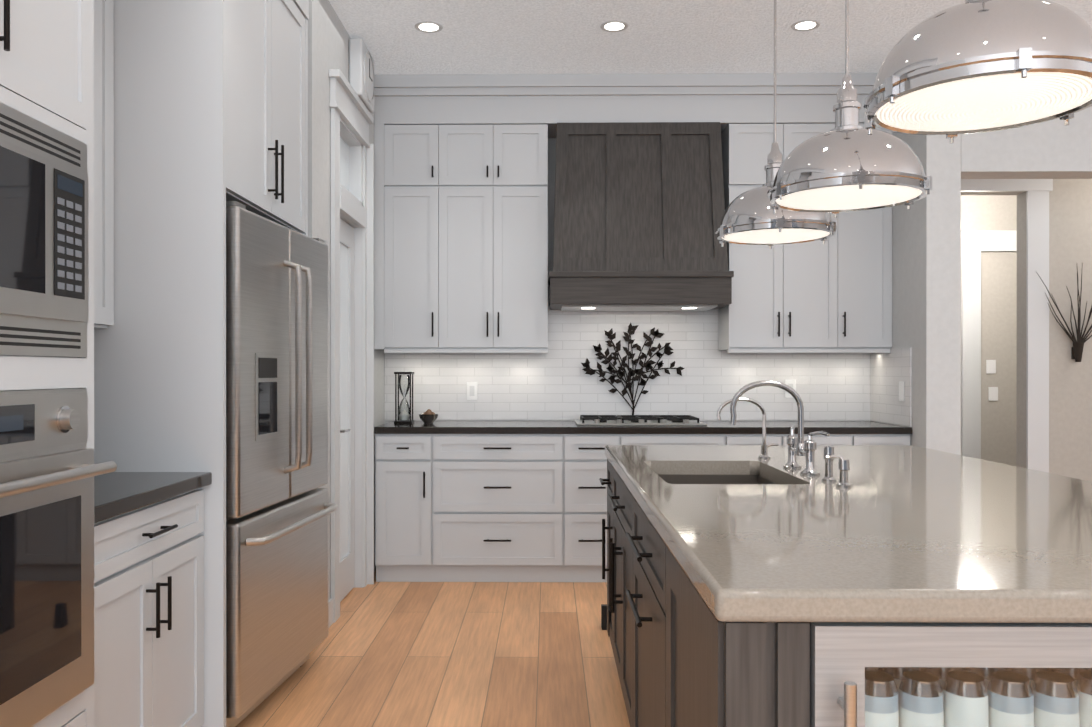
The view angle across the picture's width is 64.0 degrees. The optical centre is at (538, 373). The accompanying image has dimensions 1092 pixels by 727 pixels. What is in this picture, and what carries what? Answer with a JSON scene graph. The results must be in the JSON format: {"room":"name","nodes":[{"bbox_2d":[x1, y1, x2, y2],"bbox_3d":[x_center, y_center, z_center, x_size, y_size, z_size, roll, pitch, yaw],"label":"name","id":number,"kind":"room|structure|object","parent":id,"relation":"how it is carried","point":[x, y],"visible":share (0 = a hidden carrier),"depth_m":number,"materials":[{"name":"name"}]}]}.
{"room":"kitchen","nodes":[
{"label":"kitchen","id":0,"kind":"room"},
{"bbox_2d":[308,0,384,600],"bbox_3d":[-1.080,-0.297,4.856,0.120,3.050,1.758,0,0,1],"label":"wall","id":1,"kind":"structure","parent":0,"point":[328,41],"depth_m":4.23,"materials":[{"name":"grey paint"}]},
{"bbox_2d":[340,218,354,601],"bbox_3d":[-1.043,0.197,4.717,0.106,2.047,0.572,0,0,1],"label":"pantry door","id":2,"kind":"structure","parent":1,"relation":"in","point":[347,515],"depth_m":4.86,"materials":[{"name":"grey wood"}]},
{"bbox_2d":[328,69,373,627],"bbox_3d":[-1.054,-0.129,4.539,0.178,2.715,1.125,0,0,1],"label":"door frame","id":3,"kind":"structure","parent":1,"relation":"attached to","point":[352,171],"depth_m":4.98,"materials":[{"name":"grey wood"}]},
{"bbox_2d":[349,38,374,112],"bbox_3d":[-0.977,-1.648,4.863,0.081,0.308,0.340,0,0,1],"label":"wall clock","id":4,"kind":"object","parent":1,"relation":"attached to","point":[361,73],"visible":0.88,"depth_m":4.70,"materials":[{"name":"grey plastic"}]},
{"bbox_2d":[236,571,629,726],"bbox_3d":[1.370,1.285,1.173,9.200,0.100,9.400,0,0,1],"label":"floor","id":5,"kind":"structure","parent":0,"point":[461,654],"depth_m":3.71,"materials":[{"name":"brown wood"}]},
{"bbox_2d":[0,0,116,726],"bbox_3d":[-1.355,-0.146,1.650,0.776,2.760,0.840,0,0,1],"label":"tall cabinet","id":6,"kind":"object","parent":5,"relation":"on","point":[49,469],"visible":1,"depth_m":1.85,"materials":[{"name":"grey wood"}]},
{"bbox_2d":[94,489,203,726],"bbox_3d":[-1.387,0.795,2.442,0.695,0.875,0.736,0,0,1],"label":"base cabinet","id":7,"kind":"object","parent":5,"relation":"on","point":[148,615],"visible":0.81,"depth_m":2.42,"materials":[{"name":"grey wood"}]},
{"bbox_2d":[94,472,211,522],"bbox_3d":[-1.393,0.338,2.441,0.683,0.040,0.736,0,0,1],"label":"countertop","id":8,"kind":"structure","parent":7,"relation":"on","point":[117,493],"depth_m":2.47,"materials":[{"name":"black stone"}]},
{"bbox_2d":[94,0,307,726],"bbox_3d":[-1.348,-0.149,3.305,0.753,2.760,0.990,0,0,1],"label":"cabinet","id":9,"kind":"object","parent":5,"relation":"on","point":[210,108],"visible":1,"depth_m":2.81,"materials":[{"name":"grey wood"}]},
{"bbox_2d":[226,201,337,726],"bbox_3d":[-1.237,0.334,3.326,0.738,1.795,0.894,0,0,5],"label":"fridge","id":10,"kind":"object","parent":5,"relation":"on","point":[279,508],"visible":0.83,"depth_m":3.13,"materials":[{"name":"silver metal"}]},
{"bbox_2d":[375,434,434,581],"bbox_3d":[-0.785,0.790,5.415,0.337,0.876,0.638,0,0,1],"label":"base cabinet","id":11,"kind":"object","parent":5,"relation":"on","point":[404,463],"depth_m":5.10,"materials":[{"name":"grey wood"}]},
{"bbox_2d":[435,434,566,581],"bbox_3d":[-0.265,0.790,5.409,0.827,0.876,0.638,0,0,1],"label":"base cabinet","id":12,"kind":"object","parent":5,"relation":"on","point":[490,507],"depth_m":5.10,"materials":[{"name":"grey wood"}]},
{"bbox_2d":[567,434,634,581],"bbox_3d":[0.343,0.790,5.402,0.390,0.876,0.638,0,0,1],"label":"base cabinet","id":13,"kind":"object","parent":5,"relation":"on","point":[586,458],"depth_m":5.09,"materials":[{"name":"grey wood"}]},
{"bbox_2d":[635,434,726,444],"bbox_3d":[0.782,0.790,5.397,0.613,0.876,0.638,0,0,1],"label":"base cabinet","id":14,"kind":"object","parent":5,"relation":"on","point":[640,439],"depth_m":5.08,"materials":[{"name":"grey wood"}]},
{"bbox_2d":[599,459,809,726],"bbox_3d":[0.922,0.800,2.555,1.356,0.865,2.516,0,0,1],"label":"kitchen island","id":15,"kind":"object","parent":5,"relation":"on","point":[684,656],"visible":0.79,"depth_m":1.79,"materials":[{"name":"black wood"}]},
{"bbox_2d":[601,604,606,629],"bbox_3d":[0.321,1.174,4.219,0.035,0.110,0.070,0,0,1],"label":"handle","id":16,"kind":"object","parent":15,"relation":"attached to","point":[603,616],"visible":0.64,"depth_m":4.20,"materials":[{"name":"black metal"}]},
{"bbox_2d":[605,445,1091,622],"bbox_3d":[0.953,0.343,2.555,1.355,0.050,2.550,0,0,1],"label":"island countertop","id":17,"kind":"structure","parent":15,"relation":"on","point":[905,533],"depth_m":1.74,"materials":[{"name":"beige stone"}]},
{"bbox_2d":[717,380,850,487],"bbox_3d":[0.755,0.170,2.848,0.268,0.293,0.842,0,0,1],"label":"faucet","id":18,"kind":"object","parent":17,"relation":"on","point":[798,446],"visible":1,"depth_m":2.83,"materials":[{"name":"silver metal"}]},
{"bbox_2d":[809,622,1091,726],"bbox_3d":[0.715,0.742,1.571,0.608,0.740,0.656,0,0,1],"label":"spice rack","id":19,"kind":"object","parent":15,"relation":"in","point":[882,674],"visible":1,"depth_m":1.30,"materials":[{"name":"grey wood"}]},
{"bbox_2d":[727,434,786,444],"bbox_3d":[1.221,0.790,5.393,0.389,0.876,0.638,0,0,1],"label":"base cabinet","id":20,"kind":"object","parent":5,"relation":"on","point":[732,439],"depth_m":5.07,"materials":[{"name":"grey wood"}]},
{"bbox_2d":[787,434,866,444],"bbox_3d":[1.651,0.790,5.388,0.471,0.876,0.638,0,0,1],"label":"base cabinet","id":21,"kind":"object","parent":5,"relation":"on","point":[834,439],"depth_m":5.07,"materials":[{"name":"grey wood"}]},
{"bbox_2d":[867,434,909,444],"bbox_3d":[1.994,0.790,5.384,0.341,0.876,0.638,0,0,1],"label":"base cabinet","id":22,"kind":"object","parent":5,"relation":"on","point":[872,439],"depth_m":5.06,"materials":[{"name":"grey wood"}]},
{"bbox_2d":[374,421,911,433],"bbox_3d":[0.605,0.332,5.393,3.118,0.040,0.648,0,0,1],"label":"countertop","id":23,"kind":"structure","parent":22,"relation":"on","point":[572,427],"depth_m":5.08,"materials":[{"name":"black stone"}]},
{"bbox_2d":[394,372,413,423],"bbox_3d":[-0.839,0.152,5.465,0.110,0.320,0.110,0,0,1],"label":"hourglass","id":24,"kind":"object","parent":23,"relation":"on","point":[404,416],"visible":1,"depth_m":5.45,"materials":[{"name":"black metal"}]},
{"bbox_2d":[419,409,437,423],"bbox_3d":[-0.683,0.268,5.433,0.124,0.088,0.124,0,0,1],"label":"bowl","id":25,"kind":"object","parent":23,"relation":"on","point":[428,416],"visible":1,"depth_m":5.40,"materials":[{"name":"black ceramic"}]},
{"bbox_2d":[581,323,684,414],"bbox_3d":[0.612,-0.009,5.679,0.674,0.642,0.044,0,0,1],"label":"tree sculpture","id":26,"kind":"object","parent":23,"relation":"on","point":[639,373],"visible":0.88,"depth_m":5.68,"materials":[{"name":"black metal"}]},
{"bbox_2d":[575,415,706,425],"bbox_3d":[0.616,0.291,5.412,0.770,0.042,0.465,0,0,1],"label":"cooktop","id":27,"kind":"object","parent":23,"relation":"in","point":[637,420],"visible":1,"depth_m":5.26,"materials":[{"name":"silver metal"}]},
{"bbox_2d":[385,138,555,422],"bbox_3d":[-0.409,-0.298,5.804,5.540,3.050,0.150,0,0,1],"label":"wall","id":28,"kind":"structure","parent":0,"point":[551,168],"depth_m":5.72,"materials":[{"name":"white paint"}]},
{"bbox_2d":[384,124,547,352],"bbox_3d":[-0.445,-0.829,5.528,1.006,1.408,0.374,0,0,1],"label":"upper cabinet","id":29,"kind":"object","parent":28,"relation":"attached to","point":[465,238],"visible":0.98,"depth_m":5.38,"materials":[{"name":"grey wood"}]},
{"bbox_2d":[374,73,877,348],"bbox_3d":[0.578,-0.985,5.519,3.176,1.673,0.393,0,0,1],"label":"crown molding","id":30,"kind":"structure","parent":28,"relation":"attached to","point":[553,100],"depth_m":5.36,"materials":[{"name":"grey wood"}]},
{"bbox_2d":[549,122,733,310],"bbox_3d":[0.613,-0.965,5.451,1.100,1.136,0.504,0,0,1],"label":"range hood","id":31,"kind":"object","parent":28,"relation":"attached to","point":[639,209],"visible":0.98,"depth_m":5.29,"materials":[{"name":"brown wood"}]},
{"bbox_2d":[385,285,911,426],"bbox_3d":[0.576,-0.131,5.398,3.176,0.883,0.638,0,0,1],"label":"tile backsplash","id":32,"kind":"structure","parent":28,"relation":"attached to","point":[555,383],"depth_m":5.71,"materials":[{"name":"white tile"}]},
{"bbox_2d":[467,382,476,399],"bbox_3d":[-0.434,0.117,5.712,0.070,0.116,0.008,0,0,1],"label":"electrical outlet plate","id":33,"kind":"object","parent":32,"relation":"attached to","point":[471,390],"visible":1,"depth_m":5.71,"materials":[{"name":"white plastic"}]},
{"bbox_2d":[785,380,795,397],"bbox_3d":[1.639,0.102,5.690,0.070,0.116,0.008,0,0,1],"label":"electrical outlet plate","id":34,"kind":"object","parent":32,"relation":"attached to","point":[791,383],"visible":0.73,"depth_m":5.69,"materials":[{"name":"white plastic"}]},
{"bbox_2d":[899,381,903,400],"bbox_3d":[2.147,0.108,5.172,0.006,0.116,0.070,0,0,1],"label":"electrical outlet plate","id":35,"kind":"object","parent":32,"relation":"attached to","point":[901,391],"visible":1,"depth_m":5.17,"materials":[{"name":"white plastic"}]},
{"bbox_2d":[718,123,891,352],"bbox_3d":[1.667,-0.829,5.505,0.996,1.408,0.374,0,0,1],"label":"upper cabinet","id":36,"kind":"object","parent":28,"relation":"attached to","point":[832,294],"visible":0.48,"depth_m":5.36,"materials":[{"name":"grey wood"}]},
{"bbox_2d":[329,0,1091,74],"bbox_3d":[1.387,-1.868,2.716,9.200,0.100,12.500,0,0,1],"label":"ceiling","id":37,"kind":"structure","parent":0,"point":[573,37],"depth_m":4.70,"materials":[{"name":"white paint"}]},
{"bbox_2d":[415,21,442,32],"bbox_3d":[-0.578,-1.817,4.598,0.148,0.004,0.148,0,0,1],"label":"recessed light","id":38,"kind":"object","parent":37,"relation":"in","point":[431,27],"visible":1,"depth_m":4.60,"materials":[{"name":"grey glass"}]},
{"bbox_2d":[600,21,627,31],"bbox_3d":[0.397,-1.817,4.588,0.148,0.004,0.148,0,0,1],"label":"recessed light","id":39,"kind":"object","parent":37,"relation":"in","point":[613,26],"visible":1,"depth_m":4.59,"materials":[{"name":"grey"}]},
{"bbox_2d":[715,0,836,248],"bbox_3d":[0.972,-1.180,3.592,0.482,1.275,0.496,0,0,1],"label":"pendant light","id":40,"kind":"object","parent":37,"relation":"hanging from","point":[749,217],"visible":0.77,"depth_m":3.47,"materials":[{"name":"silver metal"}]},
{"bbox_2d":[791,20,819,30],"bbox_3d":[1.397,-1.817,4.577,0.148,0.004,0.148,0,0,1],"label":"recessed light","id":41,"kind":"object","parent":37,"relation":"in","point":[807,25],"visible":1,"depth_m":4.57,"materials":[{"name":"grey"}]},
{"bbox_2d":[767,0,931,217],"bbox_3d":[0.962,-1.171,2.728,0.482,1.290,0.496,0,0,1],"label":"pendant light","id":42,"kind":"object","parent":37,"relation":"hanging from","point":[847,163],"visible":1,"depth_m":2.59,"materials":[{"name":"silver metal"}]},
{"bbox_2d":[863,0,1091,143],"bbox_3d":[0.953,-1.184,1.873,0.482,1.260,0.496,0,0,1],"label":"pendant light","id":43,"kind":"object","parent":37,"relation":"hanging from","point":[968,67],"visible":1,"depth_m":1.74,"materials":[{"name":"silver metal"}]},
{"bbox_2d":[874,132,960,454],"bbox_3d":[2.260,-0.297,5.284,0.190,3.050,0.828,0,0,1],"label":"wall","id":44,"kind":"structure","parent":0,"point":[926,279],"depth_m":4.87,"materials":[{"name":"white paint"}]},
{"bbox_2d":[961,195,1016,465],"bbox_3d":[3.943,-0.302,7.802,4.200,3.050,0.120,0,0,1],"label":"wall","id":45,"kind":"structure","parent":0,"point":[998,304],"depth_m":7.74,"materials":[{"name":"beige paint"}]},
{"bbox_2d":[986,360,995,372],"bbox_3d":[4.002,-0.057,7.736,0.080,0.120,0.008,0,0,1],"label":"switch plate","id":46,"kind":"object","parent":45,"relation":"attached to","point":[990,364],"depth_m":7.73,"materials":[{"name":"white plastic"}]},
{"bbox_2d":[988,387,997,400],"bbox_3d":[4.022,0.183,7.736,0.080,0.120,0.008,0,0,1],"label":"switch plate","id":47,"kind":"object","parent":45,"relation":"attached to","point":[992,391],"depth_m":7.73,"materials":[{"name":"white plastic"}]},
{"bbox_2d":[961,179,1091,481],"bbox_3d":[4.193,-0.299,5.899,3.658,3.050,0.120,0,0,1],"label":"wall","id":48,"kind":"structure","parent":0,"point":[1070,379],"depth_m":5.85,"materials":[{"name":"white paint"}]},
{"bbox_2d":[961,179,1052,472],"bbox_3d":[2.901,-0.084,5.837,1.080,2.620,0.030,0,0,1],"label":"door frame","id":49,"kind":"structure","parent":48,"relation":"attached to","point":[974,244],"depth_m":5.80,"materials":[{"name":"grey wood"}]},
{"bbox_2d":[1036,269,1091,361],"bbox_3d":[3.560,-0.403,5.805,0.527,0.659,0.077,0,0,1],"label":"twigs","id":50,"kind":"object","parent":48,"relation":"attached to","point":[1077,349],"visible":1,"depth_m":5.79,"materials":[{"name":"black"}]},
{"bbox_2d":[961,106,1091,178],"bbox_3d":[4.183,-1.472,4.942,3.658,0.700,0.190,0,0,1],"label":"wall","id":51,"kind":"structure","parent":0,"point":[1057,148],"depth_m":4.86,"materials":[{"name":"white paint"}]},
{"bbox_3d":[-2.500,-0.288,0.252,1.480,3.050,7.480,0,0,1],"label":"wall","id":52,"kind":"structure","parent":0,"visible":0},
{"bbox_2d":[94,0,113,328],"bbox_3d":[-1.532,-0.835,2.440,0.405,1.385,0.736,0,0,1],"label":"upper cabinet","id":53,"kind":"object","parent":52,"relation":"attached to","point":[103,164],"visible":0.04,"depth_m":2.75,"materials":[{"name":"grey wood"}]},
{"bbox_2d":[293,0,308,19],"bbox_3d":[-1.352,-1.672,2.512,0.763,0.286,2.570,0,0,1],"label":"trim","id":54,"kind":"structure","parent":52,"relation":"attached to","point":[302,6],"depth_m":3.73,"materials":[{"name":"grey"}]}
]}

